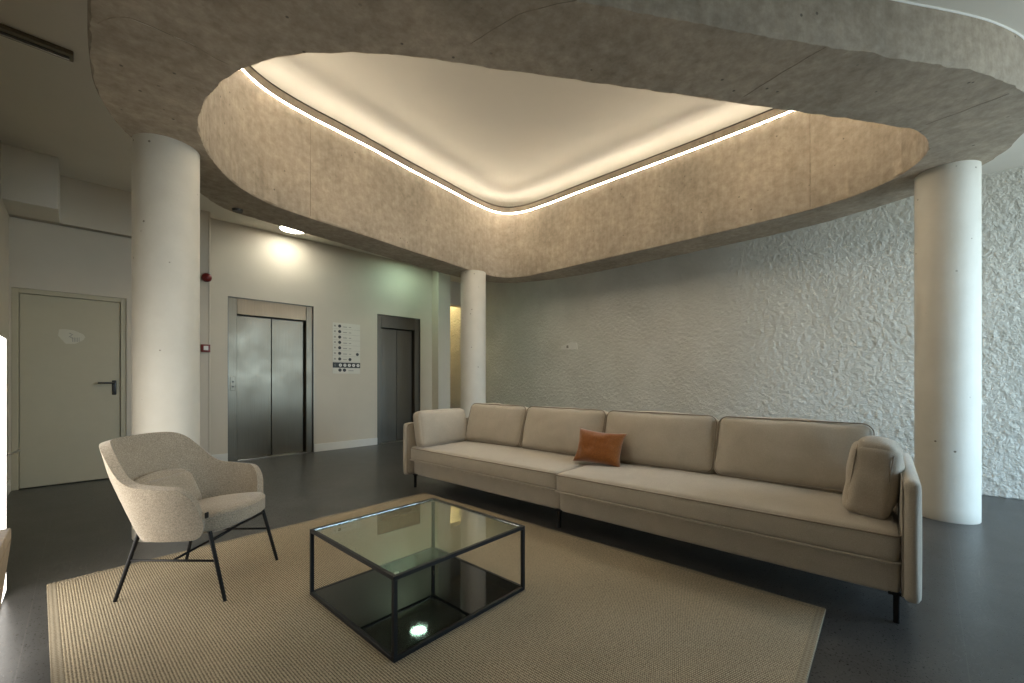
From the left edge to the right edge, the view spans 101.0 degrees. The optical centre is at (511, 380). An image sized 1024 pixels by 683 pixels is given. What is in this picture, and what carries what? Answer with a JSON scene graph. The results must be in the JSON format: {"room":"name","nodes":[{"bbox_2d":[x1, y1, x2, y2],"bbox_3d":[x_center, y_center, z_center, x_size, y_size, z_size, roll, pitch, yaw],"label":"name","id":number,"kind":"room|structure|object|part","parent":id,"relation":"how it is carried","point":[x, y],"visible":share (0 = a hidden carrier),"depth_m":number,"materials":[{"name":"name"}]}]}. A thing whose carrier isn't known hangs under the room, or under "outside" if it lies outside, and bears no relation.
{"room":"hotel lobby","nodes":[
{"label":"hotel lobby","id":0,"kind":"room"},
{"bbox_2d":[0,140,8,482],"bbox_3d":[-4.114,-0.540,3.139,3.870,3.380,0.220,0,0,44],"label":"wall","id":1,"kind":"structure","parent":0,"point":[4,216],"depth_m":4.18,"materials":[{"name":"white paint"}]},
{"bbox_2d":[6,479,10,497],"bbox_3d":[-4.425,1.087,3.608,2.170,0.125,0.014,0,0,44],"label":"baseboard","id":2,"kind":"structure","parent":1,"relation":"attached to","point":[8,484],"depth_m":4.23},
{"bbox_2d":[6,449,20,455],"bbox_3d":[-4.744,0.690,4.003,0.069,0.060,0.273,0,0,-21],"label":"lever","id":3,"kind":"object","parent":1,"relation":"attached to","point":[18,450],"visible":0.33,"depth_m":3.98,"materials":[{"name":"metal"}]},
{"bbox_2d":[9,175,207,478],"bbox_3d":[-4.912,-0.540,5.125,0.750,3.380,1.938,0,0,44],"label":"wall","id":4,"kind":"structure","parent":0,"point":[88,252],"depth_m":4.76,"materials":[{"name":"white paint"}]},
{"bbox_2d":[11,287,125,490],"bbox_3d":[-4.915,0.090,4.720,0.152,2.120,0.885,0,0,44],"label":"door","id":5,"kind":"structure","parent":4,"relation":"in","point":[67,400],"depth_m":4.67,"materials":[{"name":"beige paint"}]},
{"bbox_2d":[58,329,84,343],"bbox_3d":[-4.918,-0.486,4.714,0.008,0.163,0.211,0,0,44],"label":"door sign","id":6,"kind":"object","parent":5,"relation":"attached to","point":[68,336],"visible":1,"depth_m":4.71,"materials":[{"name":"grey plastic"}]},
{"bbox_3d":[-4.694,0.085,4.892,0.078,0.170,0.160,0,0,44],"label":"handle","id":7,"kind":"part","parent":5,"relation":"part of","materials":[{"name":"black plastic"}]},
{"bbox_2d":[201,344,209,351],"bbox_3d":[-4.019,-0.420,5.533,0.053,0.100,0.100,0,0,44],"label":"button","id":8,"kind":"object","parent":4,"relation":"attached to","point":[204,347],"visible":1,"depth_m":5.51,"materials":[{"name":"red plastic"}]},
{"bbox_2d":[201,273,211,281],"bbox_3d":[-3.999,-1.347,5.527,0.104,0.116,0.116,0,0,44],"label":"fire alarm","id":9,"kind":"object","parent":4,"relation":"attached to","point":[205,277],"visible":1,"depth_m":5.50,"materials":[{"name":"red plastic"}]},
{"bbox_2d":[208,212,209,453],"bbox_3d":[-4.004,-0.540,5.580,0.008,3.380,0.024,0,0,44],"label":"trim","id":10,"kind":"structure","parent":4,"relation":"attached to","point":[208,212],"depth_m":5.58,"materials":[{"name":"white paint"}]},
{"bbox_2d":[212,453,227,460],"bbox_3d":[-4.081,1.087,5.840,0.014,0.125,0.247,0,0,44],"label":"baseboard","id":11,"kind":"structure","parent":4,"relation":"attached to","point":[224,457],"depth_m":5.88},
{"bbox_2d":[131,133,199,541],"bbox_3d":[-2.609,-0.304,3.191,0.400,2.909,0.401,0,0,44],"label":"round column","id":12,"kind":"structure","parent":0,"point":[165,174],"depth_m":3.04,"materials":[{"name":"paint"}]},
{"bbox_2d":[210,218,227,454],"bbox_3d":[-4.246,-0.540,6.003,0.450,3.380,0.249,0,0,44],"label":"wall","id":13,"kind":"structure","parent":0,"point":[218,229],"depth_m":5.86,"materials":[{"name":"white paint"}]},
{"bbox_2d":[0,0,460,282],"bbox_3d":[-3.657,-2.290,5.268,8.600,0.120,10.600,0,0,44],"label":"ceiling","id":14,"kind":"structure","parent":0,"point":[51,105],"depth_m":3.46,"materials":[{"name":"paint"}]},
{"bbox_2d":[1,143,59,222],"bbox_3d":[-5.093,-1.970,4.040,0.530,0.520,1.035,0,0,44],"label":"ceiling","id":15,"kind":"structure","parent":14,"relation":"attached to","point":[30,180],"depth_m":4.12,"materials":[{"name":"paint"}]},
{"bbox_2d":[0,23,73,61],"bbox_3d":[-3.656,-2.212,2.228,0.100,0.036,1.860,0,0,44],"label":"ceiling fitting","id":16,"kind":"object","parent":14,"relation":"attached to","point":[8,32],"visible":1,"depth_m":2.76,"materials":[{"name":"metal"}]},
{"bbox_3d":[-3.674,-2.197,2.245,0.010,0.007,1.820,0,0,44],"label":"rail","id":17,"kind":"part","parent":16,"relation":"part of","materials":[{"name":"metal"}]},
{"bbox_2d":[278,225,303,233],"bbox_3d":[-3.220,-2.220,6.199,0.380,0.020,0.380,0,0,44],"label":"recessed light","id":18,"kind":"object","parent":14,"relation":"in","point":[282,228],"visible":0.48,"depth_m":6.25,"materials":[{"name":"white"}]},
{"bbox_2d":[280,226,302,232],"bbox_3d":[-3.220,-2.222,6.199,0.328,0.008,0.328,0,0,44],"label":"diffuser","id":19,"kind":"object","parent":18,"relation":"attached to","point":[282,228],"depth_m":6.24,"materials":[{"name":"white plastic"}]},
{"bbox_2d":[450,281,460,307],"bbox_3d":[-1.481,-1.965,9.486,0.200,0.530,1.130,0,0,44],"label":"ceiling beam","id":20,"kind":"structure","parent":14,"relation":"attached to","point":[455,287],"depth_m":9.55,"materials":[{"name":"white paint"}]},
{"bbox_2d":[228,222,419,443],"bbox_3d":[-3.050,-0.540,7.222,0.450,3.380,3.165,0,0,44],"label":"wall","id":21,"kind":"structure","parent":0,"point":[345,280],"depth_m":6.97,"materials":[{"name":"white paint"}]},
{"bbox_2d":[228,296,313,460],"bbox_3d":[-3.660,-0.018,6.421,0.201,2.336,1.168,0,0,44],"label":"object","id":22,"kind":"object","parent":21,"relation":"attached to","point":[271,344],"visible":0.96,"depth_m":6.39,"materials":[{"name":"metal"}]},
{"bbox_3d":[-3.971,0.050,6.000,0.009,0.200,0.066,0,0,44],"label":"call panel","id":23,"kind":"part","parent":22,"relation":"part of","materials":[{"name":"metal"}]},
{"bbox_3d":[-3.839,0.101,6.268,0.040,2.074,0.456,0,0,44],"label":"door panel","id":24,"kind":"part","parent":22,"relation":"part of","materials":[{"name":"metal"}]},
{"bbox_3d":[-3.661,-1.068,6.432,0.145,0.236,0.945,0,0,44],"label":"lintel panel","id":25,"kind":"part","parent":22,"relation":"part of","materials":[{"name":"metal"}]},
{"bbox_3d":[-3.642,1.146,6.412,0.150,0.008,0.945,0,0,44],"label":"sill","id":26,"kind":"part","parent":22,"relation":"part of","materials":[{"name":"metal"}]},
{"bbox_3d":[-3.521,0.101,6.613,0.040,2.074,0.454,0,0,44],"label":"door panel","id":27,"kind":"part","parent":22,"relation":"part of","materials":[{"name":"metal"}]},
{"bbox_2d":[314,438,376,451],"bbox_3d":[-2.791,1.087,7.155,0.014,0.125,1.092,0,0,44],"label":"baseboard","id":28,"kind":"structure","parent":21,"relation":"attached to","point":[371,441],"depth_m":7.11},
{"bbox_2d":[333,322,359,373],"bbox_3d":[-2.800,-0.537,7.148,0.010,0.850,0.474,0,0,44],"label":"sign","id":29,"kind":"object","parent":21,"relation":"attached to","point":[346,337],"depth_m":7.14,"materials":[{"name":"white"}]},
{"bbox_2d":[377,314,419,444],"bbox_3d":[-2.168,-0.021,7.942,0.201,2.341,0.901,0,0,44],"label":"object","id":30,"kind":"object","parent":21,"relation":"attached to","point":[398,338],"visible":0.81,"depth_m":7.92,"materials":[{"name":"metal"}]},
{"bbox_3d":[-2.307,0.096,7.830,0.040,2.084,0.343,0,0,44],"label":"door panel","id":31,"kind":"part","parent":30,"relation":"part of","materials":[{"name":"metal"}]},
{"bbox_3d":[-2.155,1.146,7.928,0.150,0.008,0.700,0,0,44],"label":"sill","id":32,"kind":"part","parent":30,"relation":"part of","materials":[{"name":"metal"}]},
{"bbox_3d":[-2.175,-1.075,7.947,0.145,0.231,0.700,0,0,44],"label":"lintel panel","id":33,"kind":"part","parent":30,"relation":"part of","materials":[{"name":"metal"}]},
{"bbox_3d":[-2.075,0.096,8.088,0.040,2.084,0.322,0,0,44],"label":"door panel","id":34,"kind":"part","parent":30,"relation":"part of","materials":[{"name":"metal"}]},
{"bbox_2d":[420,267,431,410],"bbox_3d":[-1.847,-0.540,8.449,0.450,3.380,0.273,0,0,44],"label":"wall","id":35,"kind":"structure","parent":0,"point":[425,274],"depth_m":8.28,"materials":[{"name":"white paint"}]},
{"bbox_2d":[461,270,485,416],"bbox_3d":[-0.636,-0.304,6.920,0.410,2.909,0.411,0,0,44],"label":"round column","id":36,"kind":"structure","parent":0,"point":[473,282],"depth_m":6.74,"materials":[{"name":"paint"}]},
{"bbox_2d":[0,442,1023,682],"bbox_3d":[-1.445,1.210,3.168,14.700,0.120,10.500,0,0,44],"label":"floor","id":37,"kind":"structure","parent":0,"point":[967,625],"depth_m":2.66,"materials":[{"name":"stone"}]},
{"bbox_2d":[0,336,5,602],"bbox_3d":[-2.372,0.463,1.868,1.000,1.375,0.090,0,0,44],"label":"box","id":38,"kind":"object","parent":37,"relation":"on","point":[2,339],"visible":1,"depth_m":2.17,"materials":[{"name":"white"}]},
{"bbox_2d":[0,528,10,607],"bbox_3d":[-1.327,0.777,0.818,0.550,0.745,0.420,0,0,44],"label":"wooden stand","id":39,"kind":"object","parent":37,"relation":"on","point":[5,534],"visible":1,"depth_m":1.09,"materials":[{"name":"brown wood"}]},
{"bbox_2d":[46,493,825,682],"bbox_3d":[-0.517,1.144,2.231,3.284,0.011,2.581,0,0,42],"label":"woven rug","id":40,"kind":"object","parent":37,"relation":"on","point":[587,611],"visible":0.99,"depth_m":1.98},
{"bbox_2d":[99,432,277,601],"bbox_3d":[-1.834,0.732,2.420,0.735,0.840,0.702,0,0,-1],"label":"armchair","id":41,"kind":"object","parent":40,"relation":"on","point":[169,488],"visible":1,"depth_m":2.32,"materials":[{"name":"fabric"}]},
{"bbox_3d":[-1.994,0.962,2.189,0.124,0.360,0.020,0,0,-18],"label":"leg","id":42,"kind":"part","parent":41,"relation":"part of","materials":[{"name":"black metal"}]},
{"bbox_2d":[134,468,201,499],"bbox_3d":[-1.982,0.666,2.418,0.142,0.310,0.440,-24,0,-1],"label":"lumbar cushion","id":43,"kind":"object","parent":41,"relation":"on","point":[188,479],"depth_m":2.47,"materials":[{"name":"fabric"}]},
{"bbox_3d":[-2.005,0.967,2.645,0.127,0.370,0.020,0,0,16],"label":"leg","id":44,"kind":"part","parent":41,"relation":"part of","materials":[{"name":"black metal"}]},
{"bbox_3d":[-1.527,0.962,2.184,0.110,0.359,0.021,0,0,10],"label":"leg","id":45,"kind":"part","parent":41,"relation":"part of","materials":[{"name":"black metal"}]},
{"bbox_3d":[-1.730,0.766,2.422,0.527,0.178,0.524,0,0,-1],"label":"seat","id":46,"kind":"part","parent":41,"relation":"part of","materials":[{"name":"fabric"}]},
{"bbox_3d":[-1.564,0.829,2.426,0.015,0.022,0.472,0,0,-1],"label":"seat rail","id":47,"kind":"part","parent":41,"relation":"part of","materials":[{"name":"black metal"}]},
{"bbox_3d":[-1.537,0.962,2.668,0.110,0.359,0.021,0,0,-12],"label":"leg","id":48,"kind":"part","parent":41,"relation":"part of","materials":[{"name":"black metal"}]},
{"bbox_2d":[310,498,524,662],"bbox_3d":[-0.502,0.965,2.268,0.811,0.348,0.811,0,0,42],"label":"coffee table","id":49,"kind":"object","parent":40,"relation":"on","point":[416,591],"visible":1,"depth_m":2.16,"materials":[{"name":"clear glass"}]},
{"bbox_3d":[-1.063,0.965,2.241,0.017,0.312,0.017,0,0,42],"label":"leg","id":50,"kind":"part","parent":49,"relation":"part of","materials":[{"name":"black metal"}]},
{"bbox_3d":[-0.475,0.965,1.707,0.017,0.312,0.017,0,0,42],"label":"leg","id":51,"kind":"part","parent":49,"relation":"part of","materials":[{"name":"black metal"}]},
{"bbox_3d":[-0.502,0.796,2.268,0.775,0.006,0.775,0,0,42],"label":"glass","id":52,"kind":"part","parent":49,"relation":"part of","materials":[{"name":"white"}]},
{"bbox_2d":[315,558,519,653],"bbox_3d":[-0.502,1.127,2.268,0.775,0.010,0.775,0,0,42],"label":"shelf","id":53,"kind":"object","parent":49,"relation":"attached to","point":[435,600],"depth_m":2.16,"materials":[{"name":"black glass"}]},
{"bbox_3d":[0.059,0.965,2.295,0.017,0.312,0.017,0,0,42],"label":"leg","id":54,"kind":"part","parent":49,"relation":"part of","materials":[{"name":"black metal"}]},
{"bbox_2d":[432,270,449,409],"bbox_3d":[-2.622,-0.540,9.608,3.600,3.380,0.295,0,0,44],"label":"wall pier","id":55,"kind":"object","parent":37,"relation":"on","point":[440,281],"visible":0.06,"depth_m":8.33,"materials":[{"name":"white paint"}]},
{"bbox_2d":[403,403,921,623],"bbox_3d":[0.675,0.703,3.616,4.046,0.894,1.066,0,0,41],"label":"sofa","id":56,"kind":"object","parent":37,"relation":"on","point":[767,489],"visible":0.91,"depth_m":2.85,"materials":[{"name":"beige fabric"}]},
{"bbox_3d":[-1.040,1.079,4.537,0.060,0.142,0.024,0,0,41],"label":"leg","id":57,"kind":"part","parent":56,"relation":"part of","materials":[{"name":"black metal"}]},
{"bbox_3d":[-0.811,0.740,4.929,0.082,0.573,1.066,0,0,41],"label":"arm","id":58,"kind":"part","parent":56,"relation":"part of","materials":[{"name":"beige fabric"}]},
{"bbox_2d":[413,408,466,446],"bbox_3d":[-0.786,0.524,4.715,0.251,0.410,0.676,0,0,39],"label":"cushion","id":59,"kind":"object","parent":56,"relation":"on","point":[436,427],"visible":0.95,"depth_m":4.57,"materials":[{"name":"beige fabric"}]},
{"bbox_2d":[466,403,529,446],"bbox_3d":[-0.145,0.510,4.725,0.875,0.497,0.318,0,-18,41],"label":"cushion","id":60,"kind":"object","parent":56,"relation":"on","point":[493,424],"depth_m":4.55,"materials":[{"name":"beige fabric"}]},
{"bbox_2d":[411,440,592,488],"bbox_3d":[-0.107,0.788,4.215,1.938,0.203,0.863,0,0,41],"label":"seat cushion","id":61,"kind":"object","parent":56,"relation":"on","point":[519,466],"depth_m":3.88,"materials":[{"name":"beige fabric"}]},
{"bbox_3d":[0.369,1.079,3.292,0.060,0.142,0.024,0,0,41],"label":"leg","id":62,"kind":"part","parent":56,"relation":"part of","materials":[{"name":"black metal"}]},
{"bbox_2d":[522,406,608,455],"bbox_3d":[0.523,0.512,4.125,0.960,0.494,0.326,0,-18,41],"label":"cushion","id":63,"kind":"object","parent":56,"relation":"on","point":[554,431],"depth_m":4.02,"materials":[{"name":"beige fabric"}]},
{"bbox_2d":[573,428,626,466],"bbox_3d":[0.734,0.567,3.552,0.449,0.300,0.204,0,0,33],"label":"throw pillow","id":64,"kind":"object","parent":56,"relation":"on","point":[595,447],"visible":0.99,"depth_m":3.48,"materials":[{"name":"orange fabric"}]},
{"bbox_2d":[605,410,718,473],"bbox_3d":[1.230,0.503,3.512,0.965,0.500,0.319,0,-18,41],"label":"cushion","id":65,"kind":"object","parent":56,"relation":"on","point":[659,440],"depth_m":3.33,"materials":[{"name":"beige fabric"}]},
{"bbox_2d":[557,463,900,561],"bbox_3d":[1.345,0.788,2.917,1.969,0.203,0.889,0,0,41],"label":"seat cushion","id":66,"kind":"object","parent":56,"relation":"on","point":[808,518],"depth_m":2.52,"materials":[{"name":"beige fabric"}]},
{"bbox_2d":[714,417,875,493],"bbox_3d":[1.908,0.509,2.908,0.932,0.495,0.313,0,-18,41],"label":"cushion","id":67,"kind":"object","parent":56,"relation":"on","point":[808,455],"depth_m":2.80,"materials":[{"name":"beige fabric"}]},
{"bbox_2d":[842,436,904,519],"bbox_3d":[1.964,0.519,2.294,0.254,0.444,0.384,0,0,42],"label":"cushion","id":68,"kind":"object","parent":56,"relation":"on","point":[874,466],"visible":0.98,"depth_m":2.17,"materials":[{"name":"beige fabric"}]},
{"bbox_3d":[1.827,1.079,2.005,0.060,0.142,0.024,0,0,41],"label":"leg","id":69,"kind":"part","parent":56,"relation":"part of","materials":[{"name":"black metal"}]},
{"bbox_3d":[2.161,0.740,2.304,0.082,0.573,1.066,0,0,41],"label":"arm","id":70,"kind":"part","parent":56,"relation":"part of","materials":[{"name":"beige fabric"}]},
{"bbox_2d":[252,52,771,206],"bbox_3d":[0.184,-3.240,3.899,6.459,0.100,5.975,0,0,44],"label":"ceiling","id":71,"kind":"structure","parent":0,"point":[503,138],"depth_m":5.10,"materials":[{"name":"paint"}]},
{"bbox_2d":[87,0,1023,282],"bbox_3d":[0.216,-2.349,3.914,6.217,1.191,5.876,0,0,44],"label":"ceiling bulkhead","id":72,"kind":"object","parent":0,"point":[879,95],"visible":0.96,"depth_m":2.76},
{"bbox_2d":[232,208,242,212],"bbox_3d":[-2.821,-1.744,4.336,0.100,0.022,0.100,0,0,44],"label":"smoke detector","id":73,"kind":"object","parent":72,"relation":"attached to","point":[236,210],"visible":1,"depth_m":4.31,"materials":[{"name":"black plastic"}]},
{"bbox_2d":[250,66,773,207],"bbox_3d":[0.184,-2.952,3.899,5.279,0.014,4.795,0,0,44],"label":"strip light","id":74,"kind":"object","parent":72,"relation":"attached to","point":[250,66],"visible":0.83,"depth_m":5.31,"materials":[{"name":"white plastic"}]},
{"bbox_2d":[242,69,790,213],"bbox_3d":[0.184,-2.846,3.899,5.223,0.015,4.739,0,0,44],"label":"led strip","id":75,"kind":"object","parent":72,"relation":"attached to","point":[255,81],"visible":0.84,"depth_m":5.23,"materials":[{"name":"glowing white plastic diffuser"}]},
{"bbox_2d":[892,0,1023,39],"bbox_3d":[2.206,-2.057,3.115,2.540,0.012,4.759,0,0,34],"label":"trim","id":76,"kind":"structure","parent":72,"relation":"attached to","point":[901,1],"depth_m":2.36,"materials":[{"name":"white"}]},
{"bbox_2d":[450,166,1023,499],"bbox_3d":[2.160,-0.540,6.843,14.500,3.380,0.164,0,0,44],"label":"wall","id":77,"kind":"structure","parent":0,"point":[816,321],"depth_m":5.54,"materials":[{"name":"paint"}]},
{"bbox_2d":[561,342,577,349],"bbox_3d":[1.057,-0.632,7.782,0.370,0.135,0.016,0,0,44],"label":"wall sign","id":78,"kind":"object","parent":77,"relation":"attached to","point":[572,345],"visible":1,"depth_m":7.76,"materials":[{"name":"grey"}]},
{"bbox_2d":[914,160,981,524],"bbox_3d":[3.661,-0.304,3.553,0.394,2.909,0.395,0,0,44],"label":"round column","id":79,"kind":"structure","parent":0,"point":[947,197],"depth_m":3.41,"materials":[{"name":"paint"}]},
{"bbox_2d":[905,0,1023,174],"bbox_3d":[0.412,-2.190,1.277,9.400,0.260,10.600,0,0,44],"label":"ceiling","id":80,"kind":"structure","parent":0,"point":[1009,13],"depth_m":2.38,"materials":[{"name":"paint"}]}
]}

